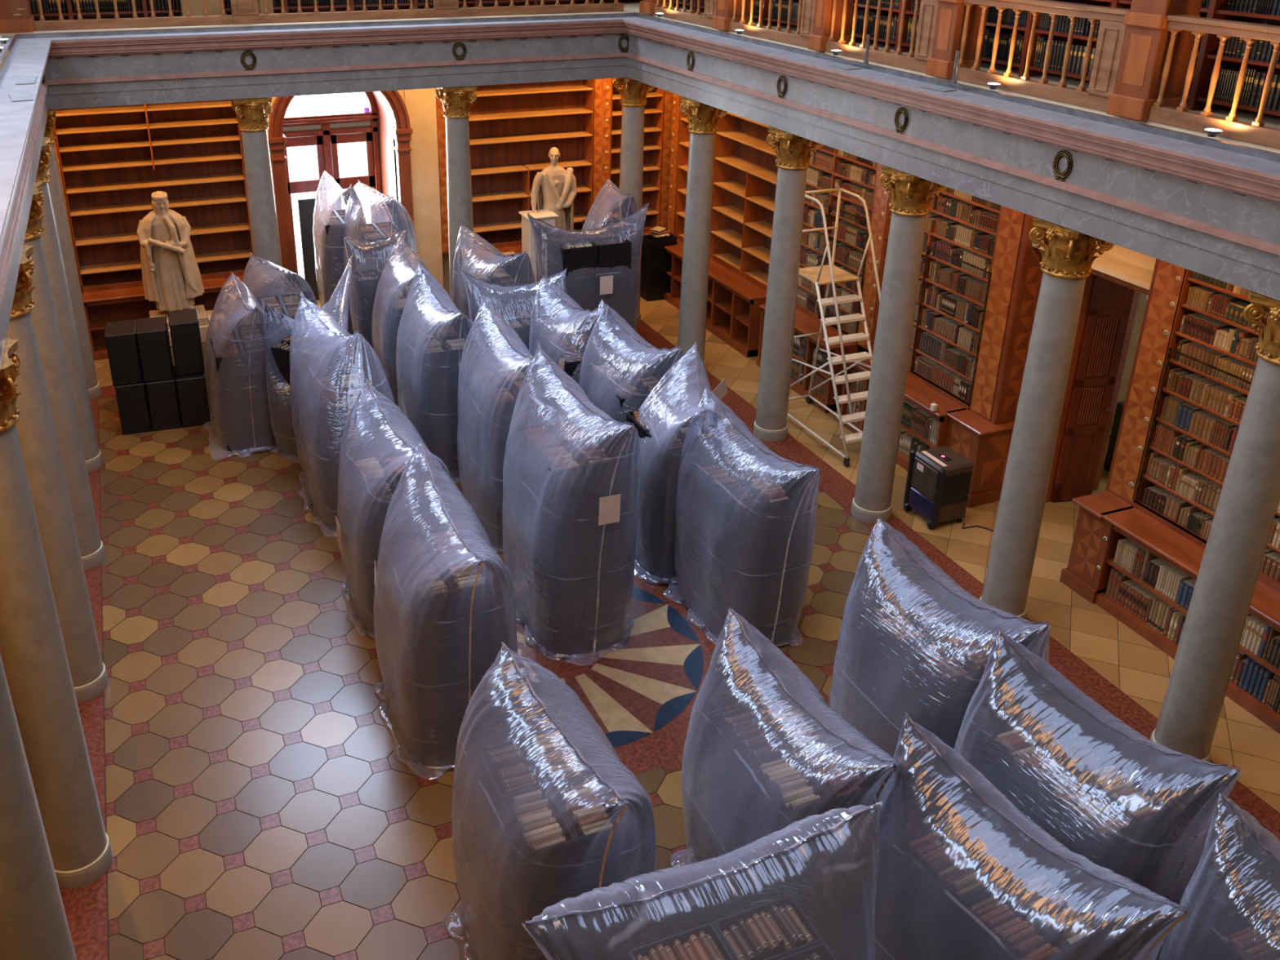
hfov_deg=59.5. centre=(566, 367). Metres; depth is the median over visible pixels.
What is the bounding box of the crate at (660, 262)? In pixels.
[640,252,671,271]
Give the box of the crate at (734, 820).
[707,771,745,845]
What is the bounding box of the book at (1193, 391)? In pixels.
[1188,377,1209,400]
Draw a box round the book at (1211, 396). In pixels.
[1207,386,1227,408]
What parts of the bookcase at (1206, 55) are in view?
shelf, shelf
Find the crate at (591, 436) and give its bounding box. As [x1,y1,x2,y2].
[548,418,596,444]
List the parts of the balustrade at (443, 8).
panel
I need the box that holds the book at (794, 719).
[777,711,804,731]
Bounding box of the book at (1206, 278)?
[1204,275,1209,283]
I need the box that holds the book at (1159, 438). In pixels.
[1156,424,1166,448]
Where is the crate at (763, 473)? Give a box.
[719,453,770,481]
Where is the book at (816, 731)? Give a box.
[789,728,819,746]
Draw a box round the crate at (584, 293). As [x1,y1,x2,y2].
[555,280,597,304]
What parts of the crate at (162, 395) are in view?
lid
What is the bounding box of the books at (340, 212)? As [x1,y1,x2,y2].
[320,209,358,225]
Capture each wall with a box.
[81,225,666,295]
[858,345,868,352]
[1115,292,1146,408]
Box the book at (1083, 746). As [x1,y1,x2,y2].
[1060,742,1088,757]
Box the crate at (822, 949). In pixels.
[777,942,836,959]
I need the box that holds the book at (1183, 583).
[1175,577,1195,604]
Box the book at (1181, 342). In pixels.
[1174,338,1193,360]
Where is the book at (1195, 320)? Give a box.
[1189,315,1208,337]
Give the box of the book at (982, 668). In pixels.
[979,663,986,672]
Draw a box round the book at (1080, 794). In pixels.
[1057,789,1087,804]
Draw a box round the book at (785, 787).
[776,777,806,798]
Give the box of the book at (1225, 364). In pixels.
[1220,359,1237,380]
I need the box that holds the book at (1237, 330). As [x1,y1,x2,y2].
[1226,328,1244,351]
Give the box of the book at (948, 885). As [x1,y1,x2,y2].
[945,871,973,891]
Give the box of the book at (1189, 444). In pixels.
[1182,440,1202,462]
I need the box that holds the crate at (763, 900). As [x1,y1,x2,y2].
[757,888,818,917]
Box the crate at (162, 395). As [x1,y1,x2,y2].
[145,364,182,431]
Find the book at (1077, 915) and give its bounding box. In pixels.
[1053,912,1081,932]
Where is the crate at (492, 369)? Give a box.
[466,366,506,408]
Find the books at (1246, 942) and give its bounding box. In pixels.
[1221,909,1279,959]
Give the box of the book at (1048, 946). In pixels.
[1018,942,1052,959]
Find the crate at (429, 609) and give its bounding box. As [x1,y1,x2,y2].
[401,560,456,626]
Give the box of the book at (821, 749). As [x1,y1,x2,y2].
[799,742,831,760]
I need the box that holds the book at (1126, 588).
[1120,581,1137,606]
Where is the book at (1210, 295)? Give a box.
[1202,291,1222,311]
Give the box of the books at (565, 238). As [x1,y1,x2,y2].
[550,231,626,248]
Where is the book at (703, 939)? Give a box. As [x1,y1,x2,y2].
[697,931,720,959]
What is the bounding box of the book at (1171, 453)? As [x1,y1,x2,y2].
[1169,436,1177,456]
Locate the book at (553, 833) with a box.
[524,827,562,851]
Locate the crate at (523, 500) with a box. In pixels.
[518,485,536,535]
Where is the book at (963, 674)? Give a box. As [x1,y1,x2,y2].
[943,670,968,683]
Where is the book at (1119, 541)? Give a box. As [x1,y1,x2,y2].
[1113,537,1129,562]
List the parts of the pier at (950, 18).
inlay panel, cap moulding, moulding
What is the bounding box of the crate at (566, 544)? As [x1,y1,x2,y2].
[534,509,585,561]
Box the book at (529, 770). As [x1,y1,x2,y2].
[497,765,533,791]
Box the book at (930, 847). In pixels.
[912,840,942,859]
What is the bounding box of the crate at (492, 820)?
[478,777,503,853]
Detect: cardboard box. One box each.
[179,0,222,16]
[257,0,273,13]
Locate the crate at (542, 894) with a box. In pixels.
[501,828,576,913]
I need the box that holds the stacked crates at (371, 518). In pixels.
[349,449,438,613]
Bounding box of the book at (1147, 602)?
[1141,595,1157,621]
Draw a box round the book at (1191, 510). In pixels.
[1184,506,1201,528]
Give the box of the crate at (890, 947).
[879,933,909,959]
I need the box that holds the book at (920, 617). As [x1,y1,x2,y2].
[918,611,939,619]
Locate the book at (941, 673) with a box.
[936,666,964,677]
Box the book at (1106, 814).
[1084,807,1113,827]
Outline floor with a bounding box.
[59,296,1279,959]
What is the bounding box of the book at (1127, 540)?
[1115,539,1132,564]
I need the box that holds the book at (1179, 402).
[1172,400,1186,425]
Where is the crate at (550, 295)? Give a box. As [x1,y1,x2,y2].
[546,293,555,315]
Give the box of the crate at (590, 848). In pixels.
[548,773,626,869]
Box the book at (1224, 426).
[1217,422,1232,448]
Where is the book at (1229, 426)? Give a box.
[1220,423,1235,448]
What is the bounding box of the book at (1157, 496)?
[1152,491,1168,510]
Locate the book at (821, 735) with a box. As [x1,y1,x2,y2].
[792,733,825,746]
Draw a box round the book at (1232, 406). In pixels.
[1227,396,1247,417]
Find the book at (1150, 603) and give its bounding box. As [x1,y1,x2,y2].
[1144,597,1153,622]
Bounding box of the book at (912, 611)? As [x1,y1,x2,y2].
[910,605,931,613]
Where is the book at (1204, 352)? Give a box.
[1198,348,1213,371]
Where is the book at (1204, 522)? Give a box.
[1199,519,1213,537]
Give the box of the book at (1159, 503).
[1155,492,1171,512]
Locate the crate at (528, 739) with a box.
[523,725,594,786]
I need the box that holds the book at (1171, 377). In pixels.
[1168,370,1185,390]
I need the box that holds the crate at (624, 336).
[621,332,629,350]
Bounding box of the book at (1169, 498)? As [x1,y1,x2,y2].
[1162,494,1177,516]
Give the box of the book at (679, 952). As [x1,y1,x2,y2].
[672,939,690,959]
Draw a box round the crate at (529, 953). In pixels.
[502,883,547,959]
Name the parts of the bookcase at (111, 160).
panel, shelf, shelf, shelf, shelf, panel, shelf, shelf, shelf, shelf, shelf, panel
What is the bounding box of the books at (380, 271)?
[355,268,399,280]
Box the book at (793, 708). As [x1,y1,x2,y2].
[767,706,795,718]
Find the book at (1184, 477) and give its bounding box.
[1178,473,1195,494]
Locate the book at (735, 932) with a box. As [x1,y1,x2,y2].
[728,924,757,959]
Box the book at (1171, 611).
[1164,608,1178,635]
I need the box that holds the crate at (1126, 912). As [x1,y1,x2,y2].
[1109,911,1131,933]
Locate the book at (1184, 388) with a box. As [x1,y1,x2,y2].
[1181,374,1201,396]
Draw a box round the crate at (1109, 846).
[1033,773,1137,865]
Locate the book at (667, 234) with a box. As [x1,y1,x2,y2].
[652,232,670,237]
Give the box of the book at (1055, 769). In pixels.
[1032,761,1064,781]
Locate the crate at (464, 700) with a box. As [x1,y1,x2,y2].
[458,688,491,720]
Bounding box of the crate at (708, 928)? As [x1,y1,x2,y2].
[626,922,733,959]
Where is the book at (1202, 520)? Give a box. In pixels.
[1196,515,1213,535]
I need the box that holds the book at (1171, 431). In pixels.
[1164,429,1173,453]
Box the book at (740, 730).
[729,720,762,737]
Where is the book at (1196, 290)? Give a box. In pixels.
[1191,287,1208,306]
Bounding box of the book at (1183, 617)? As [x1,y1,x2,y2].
[1173,614,1186,643]
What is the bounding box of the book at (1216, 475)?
[1213,456,1230,479]
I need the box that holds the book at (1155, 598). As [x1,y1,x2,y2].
[1147,596,1159,625]
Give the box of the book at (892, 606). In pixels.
[872,604,895,617]
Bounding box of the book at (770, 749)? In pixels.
[749,745,777,759]
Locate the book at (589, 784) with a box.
[559,780,594,805]
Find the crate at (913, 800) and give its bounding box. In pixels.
[906,800,944,820]
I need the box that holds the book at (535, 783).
[503,780,539,795]
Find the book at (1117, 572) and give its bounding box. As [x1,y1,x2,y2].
[1109,569,1121,599]
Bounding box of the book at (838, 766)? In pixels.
[813,761,843,777]
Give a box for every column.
[0,337,112,888]
[0,653,76,959]
[6,244,108,702]
[23,182,105,570]
[35,137,102,472]
[43,109,101,399]
[231,97,284,297]
[435,85,477,319]
[613,77,654,324]
[677,96,727,376]
[753,126,822,441]
[850,164,946,524]
[979,217,1114,618]
[1150,290,1279,768]
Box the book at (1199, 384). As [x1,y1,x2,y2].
[1193,379,1213,402]
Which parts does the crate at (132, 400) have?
lid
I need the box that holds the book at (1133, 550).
[1127,546,1141,571]
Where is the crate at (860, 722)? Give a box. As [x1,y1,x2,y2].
[850,703,889,753]
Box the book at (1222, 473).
[1217,458,1230,481]
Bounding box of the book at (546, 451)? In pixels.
[543,445,564,455]
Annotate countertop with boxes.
[474,245,521,259]
[643,231,652,235]
[664,239,683,258]
[708,257,766,300]
[759,303,858,350]
[850,359,967,417]
[946,408,1014,435]
[1071,490,1133,519]
[1101,506,1279,627]
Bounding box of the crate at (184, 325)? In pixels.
[168,308,204,376]
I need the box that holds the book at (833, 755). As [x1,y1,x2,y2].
[807,752,836,768]
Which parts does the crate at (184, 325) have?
lid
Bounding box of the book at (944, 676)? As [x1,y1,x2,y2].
[939,668,964,681]
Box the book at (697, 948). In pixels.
[688,934,710,959]
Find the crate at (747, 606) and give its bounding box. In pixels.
[707,573,761,620]
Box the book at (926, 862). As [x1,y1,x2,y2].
[922,847,953,868]
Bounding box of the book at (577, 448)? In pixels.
[574,444,596,451]
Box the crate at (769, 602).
[759,586,790,613]
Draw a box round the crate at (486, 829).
[479,804,504,880]
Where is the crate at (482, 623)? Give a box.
[455,609,495,644]
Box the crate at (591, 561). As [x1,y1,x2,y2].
[583,548,616,582]
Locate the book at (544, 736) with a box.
[532,729,563,750]
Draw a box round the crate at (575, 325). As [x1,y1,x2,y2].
[568,320,589,329]
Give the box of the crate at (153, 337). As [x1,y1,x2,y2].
[135,315,173,382]
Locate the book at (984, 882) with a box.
[954,878,988,899]
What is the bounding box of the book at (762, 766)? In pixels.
[757,757,787,773]
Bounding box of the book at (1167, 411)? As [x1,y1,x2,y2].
[1164,396,1177,421]
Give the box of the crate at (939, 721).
[896,671,970,733]
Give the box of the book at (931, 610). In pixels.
[914,604,938,617]
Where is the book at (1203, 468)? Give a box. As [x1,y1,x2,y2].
[1200,449,1218,472]
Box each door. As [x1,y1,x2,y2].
[266,88,443,298]
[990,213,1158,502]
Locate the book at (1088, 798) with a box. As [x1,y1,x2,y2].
[1063,795,1093,809]
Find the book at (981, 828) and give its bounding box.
[957,821,986,842]
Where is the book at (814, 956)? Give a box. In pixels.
[809,952,821,959]
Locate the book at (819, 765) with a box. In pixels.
[810,755,841,773]
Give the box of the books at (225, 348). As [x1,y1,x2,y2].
[213,324,264,357]
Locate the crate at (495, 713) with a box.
[459,713,497,739]
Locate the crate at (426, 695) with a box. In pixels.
[406,647,459,705]
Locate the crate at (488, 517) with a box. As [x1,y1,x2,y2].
[482,500,519,542]
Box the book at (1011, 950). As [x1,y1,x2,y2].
[1008,934,1039,956]
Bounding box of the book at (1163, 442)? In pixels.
[1160,426,1169,450]
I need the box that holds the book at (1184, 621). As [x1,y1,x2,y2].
[1177,621,1184,644]
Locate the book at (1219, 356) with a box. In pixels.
[1210,353,1229,376]
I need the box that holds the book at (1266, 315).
[1260,313,1269,332]
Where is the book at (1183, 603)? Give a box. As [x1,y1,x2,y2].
[1180,581,1195,607]
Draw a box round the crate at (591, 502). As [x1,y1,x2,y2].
[584,490,617,525]
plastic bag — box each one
[204,271,280,453]
[242,252,327,340]
[260,254,352,460]
[289,291,399,532]
[312,171,367,335]
[335,377,457,639]
[342,180,420,340]
[343,227,409,369]
[371,235,449,383]
[373,440,519,770]
[395,260,488,479]
[451,224,536,314]
[451,641,656,959]
[457,295,564,551]
[461,266,568,330]
[502,341,641,658]
[521,801,882,959]
[526,201,649,359]
[528,274,623,370]
[577,297,685,421]
[582,177,639,343]
[635,341,728,583]
[666,385,820,651]
[681,607,903,942]
[829,515,1050,762]
[874,712,1189,959]
[942,625,1243,959]
[1158,791,1279,959]
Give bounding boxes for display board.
[297,197,319,300]
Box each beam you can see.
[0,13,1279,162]
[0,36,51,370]
[7,17,629,109]
[622,17,1279,300]
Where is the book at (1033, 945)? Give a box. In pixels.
[1013,935,1044,959]
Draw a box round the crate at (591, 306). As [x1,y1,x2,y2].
[568,301,597,322]
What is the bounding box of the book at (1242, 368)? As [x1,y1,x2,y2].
[1235,364,1248,386]
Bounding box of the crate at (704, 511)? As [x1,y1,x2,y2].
[688,486,713,529]
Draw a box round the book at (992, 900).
[967,894,998,915]
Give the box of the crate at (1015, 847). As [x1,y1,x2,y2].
[938,808,1039,884]
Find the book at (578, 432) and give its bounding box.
[561,430,582,437]
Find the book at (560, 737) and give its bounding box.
[533,733,564,758]
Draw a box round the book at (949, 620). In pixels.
[929,617,953,630]
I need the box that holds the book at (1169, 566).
[1157,565,1173,591]
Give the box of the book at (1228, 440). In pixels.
[1222,427,1234,450]
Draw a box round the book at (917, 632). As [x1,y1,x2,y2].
[896,631,920,639]
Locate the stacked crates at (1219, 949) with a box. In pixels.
[1204,904,1279,959]
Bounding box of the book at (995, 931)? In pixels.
[990,916,1022,937]
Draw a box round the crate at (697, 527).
[686,507,711,550]
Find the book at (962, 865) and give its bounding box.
[935,860,966,883]
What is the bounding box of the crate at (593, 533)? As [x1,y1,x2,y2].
[583,522,617,555]
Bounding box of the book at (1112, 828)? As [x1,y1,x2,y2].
[1096,821,1129,836]
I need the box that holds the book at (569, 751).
[539,747,574,768]
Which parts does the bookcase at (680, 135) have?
shelf, shelf, shelf, panel, shelf, shelf, shelf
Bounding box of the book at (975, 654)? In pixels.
[964,649,987,661]
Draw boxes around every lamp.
[0,38,9,44]
[654,13,664,17]
[734,29,745,34]
[830,49,842,55]
[986,82,1001,89]
[1202,128,1223,137]
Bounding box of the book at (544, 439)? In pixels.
[532,435,555,445]
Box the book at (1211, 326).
[1204,321,1224,343]
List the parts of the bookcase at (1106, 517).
panel, wire door, shelf, shelf, shelf, shelf, shelf, shelf, shelf, shelf, shelf, panel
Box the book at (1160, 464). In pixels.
[1155,459,1173,481]
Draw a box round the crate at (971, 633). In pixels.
[937,629,991,688]
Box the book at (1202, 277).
[1200,274,1205,281]
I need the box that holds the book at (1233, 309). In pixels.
[1228,302,1249,321]
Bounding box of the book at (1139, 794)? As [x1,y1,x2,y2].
[1115,791,1144,807]
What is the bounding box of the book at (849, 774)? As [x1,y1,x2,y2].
[825,771,854,789]
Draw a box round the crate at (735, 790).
[709,743,747,817]
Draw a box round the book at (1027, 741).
[1002,734,1034,754]
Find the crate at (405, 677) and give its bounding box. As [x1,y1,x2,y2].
[402,660,409,693]
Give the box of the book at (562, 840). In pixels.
[533,837,565,851]
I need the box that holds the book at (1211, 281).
[1208,276,1213,284]
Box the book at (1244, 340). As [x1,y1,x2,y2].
[1238,337,1254,356]
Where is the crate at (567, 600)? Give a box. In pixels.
[535,564,584,617]
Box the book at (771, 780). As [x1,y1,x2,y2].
[767,768,801,790]
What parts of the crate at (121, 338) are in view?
lid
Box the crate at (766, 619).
[757,606,788,633]
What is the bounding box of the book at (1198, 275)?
[1195,272,1200,279]
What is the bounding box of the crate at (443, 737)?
[408,695,460,755]
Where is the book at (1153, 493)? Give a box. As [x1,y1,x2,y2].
[1148,488,1167,507]
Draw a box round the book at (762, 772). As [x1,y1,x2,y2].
[760,762,790,779]
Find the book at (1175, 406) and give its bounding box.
[1169,400,1182,423]
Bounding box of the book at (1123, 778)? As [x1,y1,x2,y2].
[1097,773,1129,791]
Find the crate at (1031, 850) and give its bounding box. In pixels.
[1031,849,1111,911]
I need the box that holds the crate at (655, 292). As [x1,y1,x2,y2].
[640,282,671,301]
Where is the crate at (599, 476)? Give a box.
[566,439,617,496]
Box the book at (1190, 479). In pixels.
[1184,475,1203,497]
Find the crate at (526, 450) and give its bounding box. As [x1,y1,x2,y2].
[517,423,565,477]
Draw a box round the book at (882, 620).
[877,614,902,623]
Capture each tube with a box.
[862,34,871,63]
[951,50,960,83]
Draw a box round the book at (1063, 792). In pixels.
[1051,782,1084,799]
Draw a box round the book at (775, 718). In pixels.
[773,709,799,728]
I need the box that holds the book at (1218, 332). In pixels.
[1213,327,1233,346]
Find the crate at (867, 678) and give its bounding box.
[856,658,897,717]
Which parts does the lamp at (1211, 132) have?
bulb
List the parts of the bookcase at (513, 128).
panel, shelf, shelf, shelf, shelf, shelf, shelf, panel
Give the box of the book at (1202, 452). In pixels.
[1196,447,1214,470]
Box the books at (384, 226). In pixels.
[360,222,397,239]
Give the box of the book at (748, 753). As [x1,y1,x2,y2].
[746,743,773,758]
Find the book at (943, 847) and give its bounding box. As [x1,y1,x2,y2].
[918,844,946,863]
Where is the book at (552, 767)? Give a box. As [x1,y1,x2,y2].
[548,760,577,770]
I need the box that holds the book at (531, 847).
[528,835,566,853]
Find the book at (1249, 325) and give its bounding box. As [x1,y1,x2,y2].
[1246,307,1266,328]
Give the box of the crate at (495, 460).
[483,436,519,474]
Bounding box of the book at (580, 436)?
[564,434,588,441]
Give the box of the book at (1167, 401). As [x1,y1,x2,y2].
[1162,396,1174,420]
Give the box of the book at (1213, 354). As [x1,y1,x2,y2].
[1206,351,1221,374]
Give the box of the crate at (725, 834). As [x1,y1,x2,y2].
[705,797,742,853]
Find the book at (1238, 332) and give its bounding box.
[1231,330,1245,353]
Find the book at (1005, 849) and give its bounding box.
[979,844,1009,865]
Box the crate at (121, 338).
[104,319,142,386]
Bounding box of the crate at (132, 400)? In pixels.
[114,377,151,434]
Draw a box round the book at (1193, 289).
[1188,286,1206,306]
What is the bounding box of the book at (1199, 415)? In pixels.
[1192,412,1212,435]
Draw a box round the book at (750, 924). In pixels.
[745,917,770,959]
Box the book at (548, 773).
[546,761,582,782]
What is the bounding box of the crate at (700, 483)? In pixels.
[688,458,742,507]
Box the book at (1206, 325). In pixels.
[1200,320,1220,342]
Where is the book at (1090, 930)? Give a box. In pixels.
[1064,926,1094,945]
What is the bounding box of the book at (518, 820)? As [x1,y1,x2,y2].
[516,809,551,833]
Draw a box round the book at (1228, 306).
[1223,301,1244,319]
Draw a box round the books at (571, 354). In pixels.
[541,328,612,362]
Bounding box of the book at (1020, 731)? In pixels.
[994,727,1024,742]
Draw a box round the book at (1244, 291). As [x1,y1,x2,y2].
[1240,288,1247,296]
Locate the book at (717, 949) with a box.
[706,933,724,959]
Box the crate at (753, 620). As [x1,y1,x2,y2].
[706,595,759,641]
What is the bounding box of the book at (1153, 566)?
[1147,560,1167,585]
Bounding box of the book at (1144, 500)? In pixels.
[1141,484,1160,504]
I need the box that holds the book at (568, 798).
[562,785,598,808]
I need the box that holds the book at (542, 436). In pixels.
[530,434,549,440]
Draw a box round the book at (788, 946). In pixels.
[765,911,792,951]
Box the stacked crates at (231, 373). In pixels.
[209,323,276,451]
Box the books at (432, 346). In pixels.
[421,321,465,353]
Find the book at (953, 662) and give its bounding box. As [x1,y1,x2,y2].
[930,658,956,672]
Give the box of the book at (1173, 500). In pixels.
[1168,497,1182,519]
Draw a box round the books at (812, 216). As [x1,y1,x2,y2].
[791,140,876,400]
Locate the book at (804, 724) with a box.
[779,722,808,737]
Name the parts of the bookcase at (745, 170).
panel, shelf, shelf, shelf, shelf, shelf, shelf, shelf, shelf, panel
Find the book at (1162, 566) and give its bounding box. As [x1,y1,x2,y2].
[1155,563,1171,589]
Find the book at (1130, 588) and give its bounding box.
[1124,583,1141,608]
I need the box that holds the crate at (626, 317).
[614,315,630,333]
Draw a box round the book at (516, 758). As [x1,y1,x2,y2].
[493,751,523,782]
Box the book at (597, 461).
[586,457,612,465]
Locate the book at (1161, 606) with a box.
[1153,600,1167,629]
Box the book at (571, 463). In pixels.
[553,461,577,469]
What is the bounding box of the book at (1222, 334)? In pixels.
[1217,329,1230,348]
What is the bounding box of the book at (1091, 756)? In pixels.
[1071,752,1095,765]
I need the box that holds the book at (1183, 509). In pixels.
[1177,505,1193,524]
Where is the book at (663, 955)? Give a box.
[655,943,671,959]
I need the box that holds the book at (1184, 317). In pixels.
[1179,315,1186,333]
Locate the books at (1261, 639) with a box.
[1229,499,1279,714]
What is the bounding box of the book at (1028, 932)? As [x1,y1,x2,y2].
[1003,925,1035,951]
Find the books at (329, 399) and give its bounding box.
[313,373,373,408]
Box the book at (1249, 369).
[1242,366,1255,390]
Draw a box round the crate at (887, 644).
[862,604,936,670]
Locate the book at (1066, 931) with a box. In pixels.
[1056,911,1092,940]
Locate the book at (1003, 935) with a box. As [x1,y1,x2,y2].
[996,920,1029,946]
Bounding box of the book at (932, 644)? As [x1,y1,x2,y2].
[909,640,935,653]
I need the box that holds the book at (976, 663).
[969,656,988,667]
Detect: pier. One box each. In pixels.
[0,0,34,33]
[639,0,674,14]
[711,0,751,31]
[808,0,853,51]
[925,0,988,79]
[1106,0,1202,120]
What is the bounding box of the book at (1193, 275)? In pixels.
[1191,271,1196,278]
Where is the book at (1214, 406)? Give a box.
[1211,387,1233,410]
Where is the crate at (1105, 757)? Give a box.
[1025,713,1115,773]
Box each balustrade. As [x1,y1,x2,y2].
[33,0,233,31]
[230,0,435,24]
[433,0,623,17]
[653,0,715,26]
[728,0,815,47]
[825,0,938,72]
[956,0,1129,111]
[1148,14,1279,149]
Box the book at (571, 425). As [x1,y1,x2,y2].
[558,422,577,433]
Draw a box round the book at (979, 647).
[958,643,984,657]
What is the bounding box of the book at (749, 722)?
[729,718,756,730]
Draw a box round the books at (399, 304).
[390,284,434,310]
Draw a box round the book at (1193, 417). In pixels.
[1187,409,1207,433]
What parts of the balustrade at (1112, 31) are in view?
rail, handrail, panel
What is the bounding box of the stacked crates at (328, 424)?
[307,369,382,515]
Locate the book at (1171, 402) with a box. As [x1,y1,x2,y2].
[1166,398,1178,422]
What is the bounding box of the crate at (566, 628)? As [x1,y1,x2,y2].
[535,591,584,644]
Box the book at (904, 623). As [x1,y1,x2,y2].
[884,619,910,630]
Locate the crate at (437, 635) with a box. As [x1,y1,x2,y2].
[404,606,457,653]
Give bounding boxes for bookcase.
[31,0,641,20]
[53,99,269,360]
[435,79,595,269]
[592,78,672,235]
[663,93,690,310]
[674,0,1279,119]
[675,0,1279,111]
[706,108,778,357]
[756,144,891,413]
[838,175,1025,507]
[1059,259,1279,733]
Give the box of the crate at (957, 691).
[899,638,979,709]
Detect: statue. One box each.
[137,191,217,364]
[518,146,577,307]
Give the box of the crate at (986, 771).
[980,763,1034,821]
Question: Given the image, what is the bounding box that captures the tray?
[207,313,225,322]
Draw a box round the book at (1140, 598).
[1133,591,1152,616]
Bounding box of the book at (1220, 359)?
[1214,356,1231,377]
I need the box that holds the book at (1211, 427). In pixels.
[1205,417,1222,442]
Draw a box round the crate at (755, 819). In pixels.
[743,792,775,839]
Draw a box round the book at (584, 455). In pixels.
[580,448,605,461]
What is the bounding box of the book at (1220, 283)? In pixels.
[1217,280,1222,287]
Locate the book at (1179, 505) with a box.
[1171,499,1192,522]
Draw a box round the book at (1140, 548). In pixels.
[1132,546,1144,574]
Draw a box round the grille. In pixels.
[940,471,971,506]
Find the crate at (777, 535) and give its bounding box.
[764,520,796,548]
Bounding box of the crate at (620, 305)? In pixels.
[596,297,630,316]
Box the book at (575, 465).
[553,462,578,471]
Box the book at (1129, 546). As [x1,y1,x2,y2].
[1122,543,1138,568]
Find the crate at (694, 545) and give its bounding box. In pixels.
[685,528,710,572]
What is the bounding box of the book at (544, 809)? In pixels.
[515,807,548,826]
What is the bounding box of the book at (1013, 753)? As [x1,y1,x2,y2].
[1009,745,1034,757]
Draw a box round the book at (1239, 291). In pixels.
[1237,287,1242,293]
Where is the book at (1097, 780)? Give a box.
[1092,770,1123,785]
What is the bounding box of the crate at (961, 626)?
[898,595,970,638]
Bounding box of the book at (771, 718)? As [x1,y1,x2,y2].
[768,708,799,724]
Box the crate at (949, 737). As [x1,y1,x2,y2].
[893,695,959,749]
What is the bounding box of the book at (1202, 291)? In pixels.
[1196,288,1214,309]
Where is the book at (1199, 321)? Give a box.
[1193,317,1213,338]
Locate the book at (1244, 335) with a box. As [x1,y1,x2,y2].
[1234,331,1256,355]
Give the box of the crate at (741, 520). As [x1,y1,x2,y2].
[712,480,768,533]
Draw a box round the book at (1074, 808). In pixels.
[1069,800,1096,813]
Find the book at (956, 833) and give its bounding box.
[951,818,983,838]
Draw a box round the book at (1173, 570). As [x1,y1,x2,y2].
[1162,568,1177,595]
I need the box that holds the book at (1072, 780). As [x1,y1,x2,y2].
[1048,775,1077,792]
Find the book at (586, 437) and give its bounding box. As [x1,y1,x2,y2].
[569,436,589,442]
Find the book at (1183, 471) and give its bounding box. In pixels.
[1174,467,1194,492]
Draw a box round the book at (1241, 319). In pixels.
[1237,307,1244,324]
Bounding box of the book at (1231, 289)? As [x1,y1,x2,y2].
[1229,284,1234,291]
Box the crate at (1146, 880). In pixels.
[1130,867,1160,892]
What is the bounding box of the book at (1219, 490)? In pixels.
[1211,487,1222,512]
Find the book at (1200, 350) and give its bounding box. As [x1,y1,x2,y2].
[1194,346,1208,369]
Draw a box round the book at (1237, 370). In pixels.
[1232,364,1248,386]
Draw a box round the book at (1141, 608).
[1137,593,1155,618]
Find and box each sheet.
[8,91,33,101]
[15,75,36,84]
[830,64,862,69]
[919,84,956,91]
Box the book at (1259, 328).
[1257,311,1269,331]
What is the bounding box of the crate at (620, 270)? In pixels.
[596,260,631,282]
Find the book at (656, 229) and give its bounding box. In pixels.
[649,226,666,232]
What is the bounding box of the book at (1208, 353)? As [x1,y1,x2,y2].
[1201,350,1217,373]
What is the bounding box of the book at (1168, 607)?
[1160,604,1174,634]
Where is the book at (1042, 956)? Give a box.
[1030,946,1059,959]
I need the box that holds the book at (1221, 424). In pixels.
[1214,421,1230,446]
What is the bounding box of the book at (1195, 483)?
[1190,481,1197,500]
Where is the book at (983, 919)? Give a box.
[977,903,1010,926]
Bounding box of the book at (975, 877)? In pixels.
[949,871,982,896]
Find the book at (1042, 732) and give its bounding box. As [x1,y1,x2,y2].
[1037,724,1064,736]
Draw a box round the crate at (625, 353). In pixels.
[622,349,629,359]
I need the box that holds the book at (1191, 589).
[1184,585,1195,609]
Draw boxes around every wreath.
[240,50,256,70]
[452,41,466,60]
[617,35,629,53]
[686,51,694,71]
[776,75,786,97]
[893,106,907,133]
[1052,149,1072,181]
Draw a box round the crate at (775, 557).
[762,542,794,570]
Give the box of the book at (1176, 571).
[1164,569,1181,596]
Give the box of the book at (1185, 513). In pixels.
[1181,509,1188,527]
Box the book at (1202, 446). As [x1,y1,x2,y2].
[1194,444,1210,468]
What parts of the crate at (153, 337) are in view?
lid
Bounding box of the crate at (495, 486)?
[482,458,519,497]
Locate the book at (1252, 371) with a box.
[1245,368,1255,391]
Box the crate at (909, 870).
[893,826,999,933]
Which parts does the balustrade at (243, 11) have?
panel, rail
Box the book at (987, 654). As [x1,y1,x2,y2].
[967,652,990,662]
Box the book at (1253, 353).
[1249,338,1259,361]
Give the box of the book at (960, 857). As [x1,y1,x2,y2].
[930,852,964,877]
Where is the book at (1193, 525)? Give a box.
[1190,513,1208,531]
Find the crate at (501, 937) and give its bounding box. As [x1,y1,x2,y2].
[493,915,506,957]
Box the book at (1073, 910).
[1044,905,1079,929]
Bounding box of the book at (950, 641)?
[944,634,968,644]
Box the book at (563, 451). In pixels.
[543,450,565,460]
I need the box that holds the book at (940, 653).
[920,648,943,663]
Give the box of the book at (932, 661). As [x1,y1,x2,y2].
[924,655,948,666]
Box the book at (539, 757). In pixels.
[537,746,570,761]
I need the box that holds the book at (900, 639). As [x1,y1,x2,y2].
[898,632,923,643]

